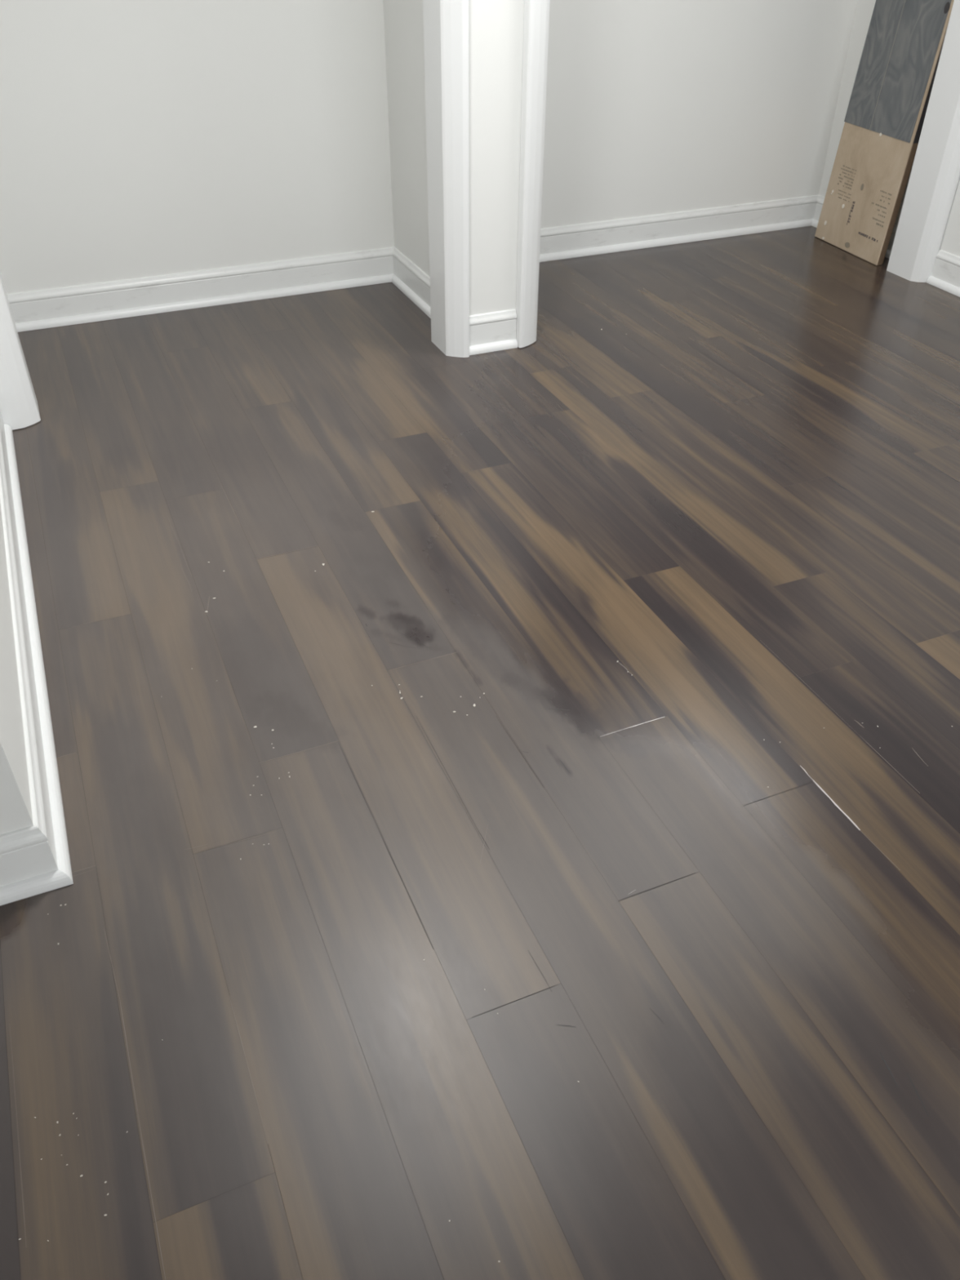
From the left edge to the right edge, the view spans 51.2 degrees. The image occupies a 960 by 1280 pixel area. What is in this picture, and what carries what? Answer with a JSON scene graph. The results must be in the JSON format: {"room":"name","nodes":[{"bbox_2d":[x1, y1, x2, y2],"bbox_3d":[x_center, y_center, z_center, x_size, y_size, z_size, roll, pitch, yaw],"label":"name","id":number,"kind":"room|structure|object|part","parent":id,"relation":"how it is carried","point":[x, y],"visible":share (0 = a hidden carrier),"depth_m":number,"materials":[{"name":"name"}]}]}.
{"room":"empty room","nodes":[
{"label":"empty room","id":0,"kind":"room"},
{"bbox_2d":[0,499,33,834],"bbox_3d":[-2.442,-1.055,1.818,2.350,2.400,2.924,-15,40,-18],"label":"wall","id":1,"kind":"structure","parent":0,"point":[15,806],"depth_m":1.83,"materials":[{"name":"paint"}]},
{"bbox_2d":[0,271,40,430],"bbox_3d":[-1.548,-1.565,2.753,0.126,2.057,0.198,-15,40,-18],"label":"trim","id":2,"kind":"structure","parent":1,"relation":"attached to","point":[19,406],"depth_m":3.23,"materials":[{"name":"paint"}]},
{"bbox_2d":[0,412,73,906],"bbox_3d":[-2.240,0.109,2.163,2.382,0.142,2.008,-15,40,-18],"label":"baseboard","id":3,"kind":"structure","parent":1,"relation":"attached to","point":[35,859],"depth_m":2.05,"materials":[{"name":"paint"}]},
{"bbox_2d":[382,0,430,276],"bbox_3d":[-0.159,-2.379,3.533,0.148,2.400,0.736,-15,40,-18],"label":"wall partition","id":4,"kind":"structure","parent":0,"point":[403,20],"depth_m":3.94,"materials":[{"name":"paint"}]},
{"bbox_2d":[422,0,469,357],"bbox_3d":[-0.110,-1.937,3.243,0.078,2.060,0.203,-15,40,-18],"label":"trim","id":5,"kind":"structure","parent":4,"relation":"attached to","point":[446,22],"depth_m":3.43,"materials":[{"name":"paint"}]},
{"bbox_2d":[515,0,550,347],"bbox_3d":[0.163,-2.009,3.335,0.100,2.057,0.204,-15,40,-18],"label":"trim","id":6,"kind":"structure","parent":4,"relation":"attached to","point":[536,12],"depth_m":3.50,"materials":[{"name":"paint"}]},
{"bbox_2d":[0,0,857,293],"bbox_3d":[-1.111,-2.420,3.577,6.550,2.400,0.124,-15,40,-18],"label":"wall","id":7,"kind":"structure","parent":0,"point":[139,138],"depth_m":4.05,"materials":[{"name":"paint"}]},
{"bbox_2d":[6,246,431,332],"bbox_3d":[-1.016,-1.269,3.938,1.702,0.142,0.734,-15,40,-18],"label":"baseboard","id":8,"kind":"structure","parent":7,"relation":"attached to","point":[133,297],"depth_m":4.20,"materials":[{"name":"paint"}]},
{"bbox_3d":[-1.020,-1.220,3.966,1.689,0.029,0.721,-15,40,-18],"label":"shoe moulding","id":9,"kind":"part","parent":8,"relation":"part of","materials":[{"name":"paint"}]},
{"bbox_2d":[539,195,897,262],"bbox_3d":[0.892,-1.764,4.588,2.152,0.142,0.734,-15,40,-18],"label":"baseboard","id":10,"kind":"structure","parent":7,"relation":"attached to","point":[573,241],"depth_m":4.91,"materials":[{"name":"paint"}]},
{"bbox_3d":[0.888,-1.715,4.615,2.139,0.029,0.721,-15,40,-18],"label":"shoe moulding","id":11,"kind":"part","parent":10,"relation":"part of","materials":[{"name":"paint"}]},
{"bbox_2d":[0,226,959,1279],"bbox_3d":[0.159,0.483,1.820,6.600,0.002,6.760,-15,40,-18],"label":"floor","id":12,"kind":"structure","parent":0,"point":[744,499],"depth_m":2.06,"materials":[{"name":"brown wood"}]},
{"bbox_2d":[18,328,952,1262],"bbox_3d":[-0.033,-0.173,2.656,1.878,0.002,3.256,-7,39,-9],"label":"crumbs","id":13,"kind":"object","parent":12,"relation":"on","point":[474,705],"visible":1,"depth_m":2.14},
{"bbox_2d":[468,0,524,315],"bbox_3d":[0.031,-2.125,3.209,0.257,2.400,0.170,-15,40,-18],"label":"wall pier","id":14,"kind":"object","parent":12,"relation":"on","point":[495,27],"depth_m":3.44,"materials":[{"name":"paint"}]},
{"bbox_2d":[469,309,517,355],"bbox_3d":[0.046,-1.174,3.825,0.206,0.142,0.032,-15,40,-18],"label":"baseboard","id":15,"kind":"object","parent":14,"relation":"attached to","point":[493,331],"visible":0.93,"depth_m":3.83,"materials":[{"name":"paint"}]},
{"bbox_3d":[0.048,-1.126,3.854,0.206,0.029,0.018,-15,40,-18],"label":"shoe moulding","id":16,"kind":"part","parent":15,"relation":"part of","materials":[{"name":"paint"}]},
{"bbox_2d":[814,0,954,265],"bbox_3d":[1.827,-2.386,4.516,0.136,1.219,0.500,-11,40,-15],"label":"cardboard box","id":17,"kind":"object","parent":12,"relation":"on","point":[890,96],"visible":0.99,"depth_m":4.53,"materials":[{"name":"brown cardboard"}]},
{"bbox_2d":[837,189,850,201],"bbox_3d":[1.748,-2.135,4.819,0.003,0.034,0.098,-12,40,-16],"label":"print","id":18,"kind":"object","parent":17,"relation":"attached to","point":[843,195],"depth_m":4.82},
{"bbox_2d":[837,165,856,189],"bbox_3d":[1.748,-2.208,4.784,0.007,0.086,0.112,-12,40,-16],"label":"print","id":19,"kind":"object","parent":17,"relation":"attached to","point":[846,175],"depth_m":4.78},
{"bbox_2d":[871,190,891,226],"bbox_3d":[1.839,-1.990,4.617,0.011,0.142,0.118,-12,40,-16],"label":"print","id":20,"kind":"object","parent":17,"relation":"attached to","point":[881,199],"depth_m":4.61},
{"bbox_3d":[1.831,-2.598,4.363,0.059,0.699,0.480,-12,40,-15],"label":"printed panel","id":21,"kind":"part","parent":17,"relation":"part of","materials":[{"name":"grey wood"}]},
{"bbox_2d":[818,0,915,225],"bbox_3d":[1.978,-2.933,4.260,0.198,2.400,0.736,-15,40,-18],"label":"wall","id":22,"kind":"structure","parent":0,"point":[864,8],"depth_m":4.77,"materials":[{"name":"paint"}]},
{"bbox_2d":[939,177,959,257],"bbox_3d":[3.247,-1.041,1.847,0.278,2.400,5.900,-15,40,-18],"label":"wall","id":23,"kind":"structure","parent":0,"point":[950,243],"depth_m":4.35,"materials":[{"name":"paint"}]},
{"bbox_2d":[886,0,959,282],"bbox_3d":[1.962,-2.474,3.948,0.078,2.060,0.204,-15,40,-18],"label":"trim","id":24,"kind":"structure","parent":23,"relation":"attached to","point":[935,175],"depth_m":4.29,"materials":[{"name":"paint"}]},
{"bbox_2d":[926,249,959,297],"bbox_3d":[3.141,-0.054,2.416,0.032,0.142,5.686,-15,40,-18],"label":"baseboard","id":25,"kind":"structure","parent":23,"relation":"attached to","point":[945,275],"depth_m":4.41,"materials":[{"name":"paint"}]},
{"bbox_3d":[3.134,-0.008,2.449,0.018,0.029,5.686,-15,40,-18],"label":"shoe moulding","id":26,"kind":"part","parent":25,"relation":"part of","materials":[{"name":"paint"}]}
]}

